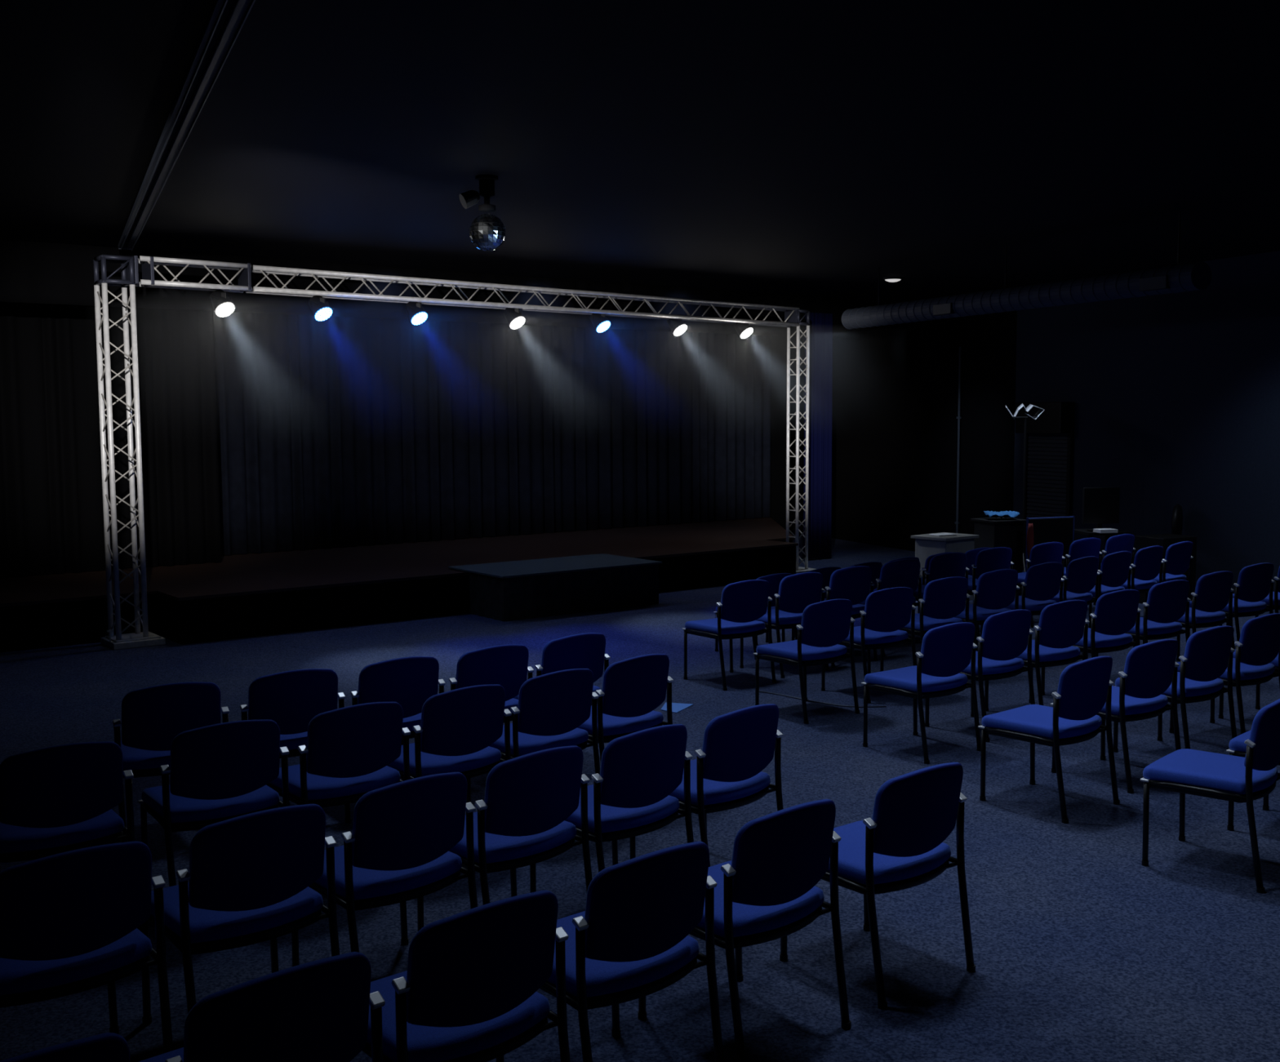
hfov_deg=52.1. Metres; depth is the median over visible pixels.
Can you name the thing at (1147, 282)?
outlet
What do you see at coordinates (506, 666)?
chair
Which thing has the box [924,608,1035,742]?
chair
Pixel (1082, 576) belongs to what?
chair
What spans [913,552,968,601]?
chair
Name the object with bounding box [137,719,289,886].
chair
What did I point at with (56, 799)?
chair
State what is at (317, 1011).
chair
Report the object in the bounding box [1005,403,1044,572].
stand
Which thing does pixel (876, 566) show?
chair
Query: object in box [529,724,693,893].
chair
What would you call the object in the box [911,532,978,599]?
base cabinet
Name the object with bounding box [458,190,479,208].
light
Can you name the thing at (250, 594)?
stage platform
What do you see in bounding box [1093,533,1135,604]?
chair
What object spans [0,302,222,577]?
curtain
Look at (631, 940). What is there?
chair
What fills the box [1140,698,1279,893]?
chair
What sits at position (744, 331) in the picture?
stage light
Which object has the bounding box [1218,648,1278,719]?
chair
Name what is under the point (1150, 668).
chair
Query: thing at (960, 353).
pipe
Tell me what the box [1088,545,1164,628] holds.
chair
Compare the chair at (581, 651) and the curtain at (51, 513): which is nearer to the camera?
the chair at (581, 651)
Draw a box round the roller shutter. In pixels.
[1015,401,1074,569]
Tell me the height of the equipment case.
0.740 m
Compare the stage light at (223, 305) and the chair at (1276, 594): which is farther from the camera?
the stage light at (223, 305)
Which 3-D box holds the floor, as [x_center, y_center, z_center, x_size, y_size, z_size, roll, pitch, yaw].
[1.006,1.151,11.146,30.000,0.100,34.000,0,5,0]
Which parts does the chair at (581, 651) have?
leg, seat, backrest, leg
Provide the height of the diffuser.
0.032 m
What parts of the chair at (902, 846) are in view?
leg, rail, leg, leg, seat, cross rail, backrest, rail, leg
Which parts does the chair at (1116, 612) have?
leg, rail, leg, seat, backrest, leg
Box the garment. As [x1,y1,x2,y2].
[1026,523,1034,559]
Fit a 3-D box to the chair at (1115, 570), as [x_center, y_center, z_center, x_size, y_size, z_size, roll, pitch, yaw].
[4.227,0.577,12.197,0.535,0.825,0.574,-4,7,-39]
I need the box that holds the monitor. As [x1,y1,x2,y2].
[1081,487,1119,531]
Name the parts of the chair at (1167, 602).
rail, leg, seat, backrest, leg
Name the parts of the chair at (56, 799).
backrest, seat, cross rail, rail, leg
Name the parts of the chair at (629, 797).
leg, rail, leg, leg, seat, backrest, cross rail, rail, leg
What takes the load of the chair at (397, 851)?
on the floor
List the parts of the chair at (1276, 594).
seat, leg, backrest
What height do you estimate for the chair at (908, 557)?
0.718 m
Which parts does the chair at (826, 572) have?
leg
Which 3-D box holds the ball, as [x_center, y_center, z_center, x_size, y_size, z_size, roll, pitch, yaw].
[-1.102,-2.222,9.189,0.320,0.515,0.255,0,5,0]
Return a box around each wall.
[770,335,804,537]
[831,250,1279,610]
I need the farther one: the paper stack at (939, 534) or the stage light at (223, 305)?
the paper stack at (939, 534)
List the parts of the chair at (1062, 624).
leg, rail, leg, seat, backrest, leg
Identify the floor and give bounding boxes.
[0,537,1279,1061]
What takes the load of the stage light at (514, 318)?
hanging from the lighting truss
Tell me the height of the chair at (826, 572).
0.718 m
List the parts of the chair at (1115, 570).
leg, seat, backrest, leg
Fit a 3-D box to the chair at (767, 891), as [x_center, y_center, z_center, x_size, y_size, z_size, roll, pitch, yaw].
[0.341,1.282,4.483,0.535,0.825,0.574,-5,7,-40]
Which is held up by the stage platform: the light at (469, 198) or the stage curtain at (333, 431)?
the stage curtain at (333, 431)
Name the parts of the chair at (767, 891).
leg, rail, leg, leg, seat, backrest, cross rail, rail, leg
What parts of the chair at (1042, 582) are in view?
leg, seat, backrest, leg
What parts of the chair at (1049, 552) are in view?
seat, leg, backrest, leg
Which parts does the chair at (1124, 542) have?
backrest, leg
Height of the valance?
0.575 m
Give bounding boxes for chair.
[0,741,140,930]
[0,840,173,1053]
[0,1032,129,1061]
[111,681,229,842]
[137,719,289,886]
[138,951,385,1061]
[140,804,339,1025]
[240,668,351,822]
[266,702,410,807]
[291,772,477,966]
[350,656,445,781]
[361,889,570,1061]
[387,684,511,779]
[417,745,592,931]
[448,644,533,722]
[466,668,599,803]
[496,841,724,1061]
[513,632,610,705]
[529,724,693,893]
[577,653,673,760]
[629,703,783,866]
[638,799,851,1061]
[682,579,776,690]
[713,573,797,659]
[739,572,829,678]
[753,599,859,724]
[765,566,841,642]
[779,762,975,1009]
[791,565,877,667]
[821,586,916,703]
[850,561,882,593]
[858,559,922,656]
[861,622,981,764]
[873,556,920,591]
[880,576,970,671]
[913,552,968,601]
[917,551,952,613]
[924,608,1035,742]
[955,568,1020,651]
[964,547,991,578]
[968,546,1013,635]
[977,656,1119,823]
[980,561,1064,636]
[984,600,1089,711]
[1017,542,1065,627]
[1021,555,1100,605]
[1040,589,1141,695]
[1049,639,1181,793]
[1063,537,1102,576]
[1087,551,1132,599]
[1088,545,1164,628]
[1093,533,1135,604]
[1095,579,1191,657]
[1113,625,1236,752]
[1130,541,1193,603]
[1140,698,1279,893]
[1142,570,1235,661]
[1168,613,1279,734]
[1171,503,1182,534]
[1189,562,1274,641]
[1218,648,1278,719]
[1226,566,1279,626]
[1226,730,1279,831]
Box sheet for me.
[660,702,693,713]
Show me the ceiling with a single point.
(803, 148)
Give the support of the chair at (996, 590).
on the floor
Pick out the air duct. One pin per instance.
(1187, 277)
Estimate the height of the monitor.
0.510 m
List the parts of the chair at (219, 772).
leg, rail, leg, cross rail, seat, backrest, rail, leg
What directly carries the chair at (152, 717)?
on the floor
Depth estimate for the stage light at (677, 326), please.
15.71 m
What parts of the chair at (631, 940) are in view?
leg, rail, leg, leg, seat, backrest, cross rail, rail, leg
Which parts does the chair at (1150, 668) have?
leg, leg, rail, leg, seat, backrest, rail, leg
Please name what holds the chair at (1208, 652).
on the floor
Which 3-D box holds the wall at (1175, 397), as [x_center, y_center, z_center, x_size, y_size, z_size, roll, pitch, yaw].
[8.095,-0.776,10.677,0.200,3.750,26.800,-2,6,-23]
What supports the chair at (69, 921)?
on the floor
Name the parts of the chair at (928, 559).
leg, backrest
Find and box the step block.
[448,553,662,621]
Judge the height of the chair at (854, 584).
0.825 m
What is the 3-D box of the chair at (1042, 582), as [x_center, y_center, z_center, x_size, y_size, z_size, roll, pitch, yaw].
[3.318,0.656,11.357,0.535,0.825,0.574,-4,6,-35]
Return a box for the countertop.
[911,532,978,541]
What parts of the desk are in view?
leg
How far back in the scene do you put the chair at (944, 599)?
10.15 m
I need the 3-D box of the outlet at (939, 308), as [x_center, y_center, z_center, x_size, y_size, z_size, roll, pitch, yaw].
[3.185,-2.322,13.726,0.060,0.110,0.300,-3,6,-24]
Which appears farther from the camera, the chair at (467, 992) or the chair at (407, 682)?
the chair at (407, 682)
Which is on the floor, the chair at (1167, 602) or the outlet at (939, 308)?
the chair at (1167, 602)
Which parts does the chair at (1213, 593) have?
leg, rail, leg, seat, backrest, leg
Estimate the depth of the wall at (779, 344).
21.90 m
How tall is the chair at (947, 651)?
0.825 m
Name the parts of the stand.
leg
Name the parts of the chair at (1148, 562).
leg, leg, seat, backrest, leg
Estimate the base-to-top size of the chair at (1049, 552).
0.825 m
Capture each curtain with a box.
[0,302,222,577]
[213,311,771,555]
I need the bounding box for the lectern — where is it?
[970,517,1026,594]
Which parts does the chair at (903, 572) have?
leg, seat, backrest, leg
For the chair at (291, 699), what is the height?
0.825 m
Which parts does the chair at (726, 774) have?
leg, rail, leg, leg, seat, backrest, cross rail, rail, leg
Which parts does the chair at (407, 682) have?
leg, backrest, seat, leg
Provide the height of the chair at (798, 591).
0.825 m
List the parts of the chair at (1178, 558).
leg, seat, leg, backrest, leg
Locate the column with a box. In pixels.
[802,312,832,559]
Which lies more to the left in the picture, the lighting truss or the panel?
the lighting truss
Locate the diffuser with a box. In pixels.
[884,279,901,282]
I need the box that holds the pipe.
[954,346,962,533]
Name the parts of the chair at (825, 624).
leg, rail, seat, leg, leg, backrest, leg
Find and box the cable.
[759,690,886,707]
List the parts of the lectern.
panel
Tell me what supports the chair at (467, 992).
on the floor
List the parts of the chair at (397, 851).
leg, rail, leg, seat, leg, backrest, cross rail, rail, leg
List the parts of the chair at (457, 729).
rail, leg, seat, backrest, leg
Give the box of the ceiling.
[0,0,1279,307]
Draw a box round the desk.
[1074,528,1129,549]
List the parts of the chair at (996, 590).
leg, seat, backrest, leg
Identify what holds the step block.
on the floor
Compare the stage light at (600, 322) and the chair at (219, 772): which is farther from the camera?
the stage light at (600, 322)
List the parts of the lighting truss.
joint plate, plate, joint plate, joint plate, joint plate, plate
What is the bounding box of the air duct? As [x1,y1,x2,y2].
[841,211,1212,329]
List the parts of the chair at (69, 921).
backrest, seat, cross rail, leg, rail, leg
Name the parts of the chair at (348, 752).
rail, leg, seat, backrest, leg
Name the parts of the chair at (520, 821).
leg, rail, leg, seat, leg, backrest, cross rail, rail, leg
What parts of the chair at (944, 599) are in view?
leg, rail, leg, seat, backrest, leg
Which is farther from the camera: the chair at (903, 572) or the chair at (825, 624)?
the chair at (903, 572)
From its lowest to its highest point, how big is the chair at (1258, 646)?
0.825 m
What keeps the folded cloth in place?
on the lectern
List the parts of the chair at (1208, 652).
leg, leg, seat, rail, leg, backrest, leg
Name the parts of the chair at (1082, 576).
seat, leg, backrest, leg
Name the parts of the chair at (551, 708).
leg, rail, leg, seat, backrest, cross rail, rail, leg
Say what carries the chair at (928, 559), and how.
on the floor
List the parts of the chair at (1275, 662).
leg, seat, leg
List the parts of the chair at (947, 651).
leg, rail, leg, seat, leg, backrest, leg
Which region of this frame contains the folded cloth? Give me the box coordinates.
[983,510,1019,518]
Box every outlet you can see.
[933,302,954,315]
[1139,275,1170,291]
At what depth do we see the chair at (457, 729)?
6.15 m
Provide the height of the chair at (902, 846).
0.825 m
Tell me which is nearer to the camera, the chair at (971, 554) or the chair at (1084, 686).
the chair at (1084, 686)
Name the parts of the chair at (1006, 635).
leg, rail, leg, leg, seat, backrest, leg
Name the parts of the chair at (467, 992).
rail, leg, seat, backrest, cross rail, rail, leg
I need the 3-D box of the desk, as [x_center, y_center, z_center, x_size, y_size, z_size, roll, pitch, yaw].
[5.382,0.346,15.393,0.500,0.708,0.500,-1,5,-8]
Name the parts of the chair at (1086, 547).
seat, leg, backrest, leg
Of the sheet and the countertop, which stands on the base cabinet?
the countertop
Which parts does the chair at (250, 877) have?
leg, rail, leg, seat, backrest, cross rail, leg, rail, leg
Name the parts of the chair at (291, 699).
leg, backrest, seat, leg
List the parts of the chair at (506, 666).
leg, backrest, seat, leg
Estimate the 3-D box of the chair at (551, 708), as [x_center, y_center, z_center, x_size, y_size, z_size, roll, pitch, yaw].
[-0.556,1.085,6.746,0.535,0.825,0.574,-5,7,-41]
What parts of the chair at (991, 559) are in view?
seat, leg, backrest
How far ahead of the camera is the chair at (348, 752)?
5.79 m
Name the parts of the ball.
motor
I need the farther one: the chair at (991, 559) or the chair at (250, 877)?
the chair at (991, 559)
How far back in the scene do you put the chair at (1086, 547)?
13.22 m
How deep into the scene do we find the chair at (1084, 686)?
6.84 m
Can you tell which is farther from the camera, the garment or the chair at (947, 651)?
the garment
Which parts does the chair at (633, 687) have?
leg, seat, backrest, leg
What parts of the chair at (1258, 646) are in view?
leg, leg, seat, rail, leg, backrest, leg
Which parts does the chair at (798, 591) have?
leg, seat, leg, leg, backrest, leg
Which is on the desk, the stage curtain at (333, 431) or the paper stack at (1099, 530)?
the paper stack at (1099, 530)
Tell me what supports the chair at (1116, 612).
on the floor
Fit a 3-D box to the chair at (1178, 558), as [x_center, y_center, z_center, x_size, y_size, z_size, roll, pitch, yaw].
[5.160,0.495,13.065,0.535,0.825,0.574,-4,7,-39]
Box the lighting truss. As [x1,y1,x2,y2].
[93,254,815,649]
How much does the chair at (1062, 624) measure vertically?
0.825 m
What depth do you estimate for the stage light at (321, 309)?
12.96 m
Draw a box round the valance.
[0,239,860,339]
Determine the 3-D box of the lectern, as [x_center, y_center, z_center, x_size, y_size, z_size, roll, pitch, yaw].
[4.152,0.292,15.187,0.460,0.862,0.460,-2,5,-20]
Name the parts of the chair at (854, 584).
leg, leg, backrest, seat, leg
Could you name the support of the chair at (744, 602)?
on the floor
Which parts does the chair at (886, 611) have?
leg, rail, leg, leg, seat, backrest, leg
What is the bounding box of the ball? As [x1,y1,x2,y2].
[458,174,506,251]
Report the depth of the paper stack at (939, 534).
14.60 m
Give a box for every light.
[209,289,235,316]
[308,295,333,320]
[404,301,427,324]
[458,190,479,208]
[503,307,525,328]
[589,313,610,333]
[666,318,687,336]
[733,318,753,338]
[882,276,903,282]
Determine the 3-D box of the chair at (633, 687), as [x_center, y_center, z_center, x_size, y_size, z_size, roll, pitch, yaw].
[-0.162,1.048,7.136,0.535,0.825,0.574,-5,7,-43]
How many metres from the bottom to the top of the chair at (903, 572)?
0.825 m
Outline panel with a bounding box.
[1025,515,1075,572]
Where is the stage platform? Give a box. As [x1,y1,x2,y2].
[0,517,798,653]
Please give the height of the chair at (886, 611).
0.825 m
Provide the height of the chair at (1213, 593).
0.825 m
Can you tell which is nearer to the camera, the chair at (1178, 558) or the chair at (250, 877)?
the chair at (250, 877)
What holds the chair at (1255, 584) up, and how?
on the floor
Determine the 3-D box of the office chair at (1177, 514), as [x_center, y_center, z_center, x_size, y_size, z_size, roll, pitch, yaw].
[5.849,0.201,14.913,0.542,1.044,0.532,3,6,30]
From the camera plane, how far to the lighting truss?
12.22 m
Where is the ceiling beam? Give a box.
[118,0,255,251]
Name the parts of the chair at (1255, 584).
seat, leg, backrest, leg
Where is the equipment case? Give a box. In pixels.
[1134,533,1196,603]
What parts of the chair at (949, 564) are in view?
seat, leg, backrest, leg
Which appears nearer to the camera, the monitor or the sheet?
the sheet
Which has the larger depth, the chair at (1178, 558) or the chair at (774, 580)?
the chair at (1178, 558)
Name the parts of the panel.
post, rail, post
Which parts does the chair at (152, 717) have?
leg, seat, backrest, leg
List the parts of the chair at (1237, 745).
leg, rail, seat, leg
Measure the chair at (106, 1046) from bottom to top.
0.825 m
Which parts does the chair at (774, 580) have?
leg, leg, backrest, leg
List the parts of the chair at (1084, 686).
leg, rail, leg, seat, leg, backrest, rail, leg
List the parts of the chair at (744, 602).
leg, rail, leg, seat, leg, backrest, leg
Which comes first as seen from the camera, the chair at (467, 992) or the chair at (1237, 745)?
the chair at (467, 992)
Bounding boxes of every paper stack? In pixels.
[928,533,956,536]
[1093,528,1117,533]
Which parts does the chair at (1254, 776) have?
leg, leg, rail, seat, leg, backrest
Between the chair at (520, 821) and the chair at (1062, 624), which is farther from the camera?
the chair at (1062, 624)
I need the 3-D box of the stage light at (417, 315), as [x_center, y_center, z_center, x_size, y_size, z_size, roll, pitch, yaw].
[-2.334,-2.276,13.658,0.245,0.254,0.237,0,5,0]
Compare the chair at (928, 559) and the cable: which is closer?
the cable
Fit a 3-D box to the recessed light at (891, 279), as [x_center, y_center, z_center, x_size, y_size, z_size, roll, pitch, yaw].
[3.123,-3.097,16.179,0.260,0.050,0.260,0,5,0]

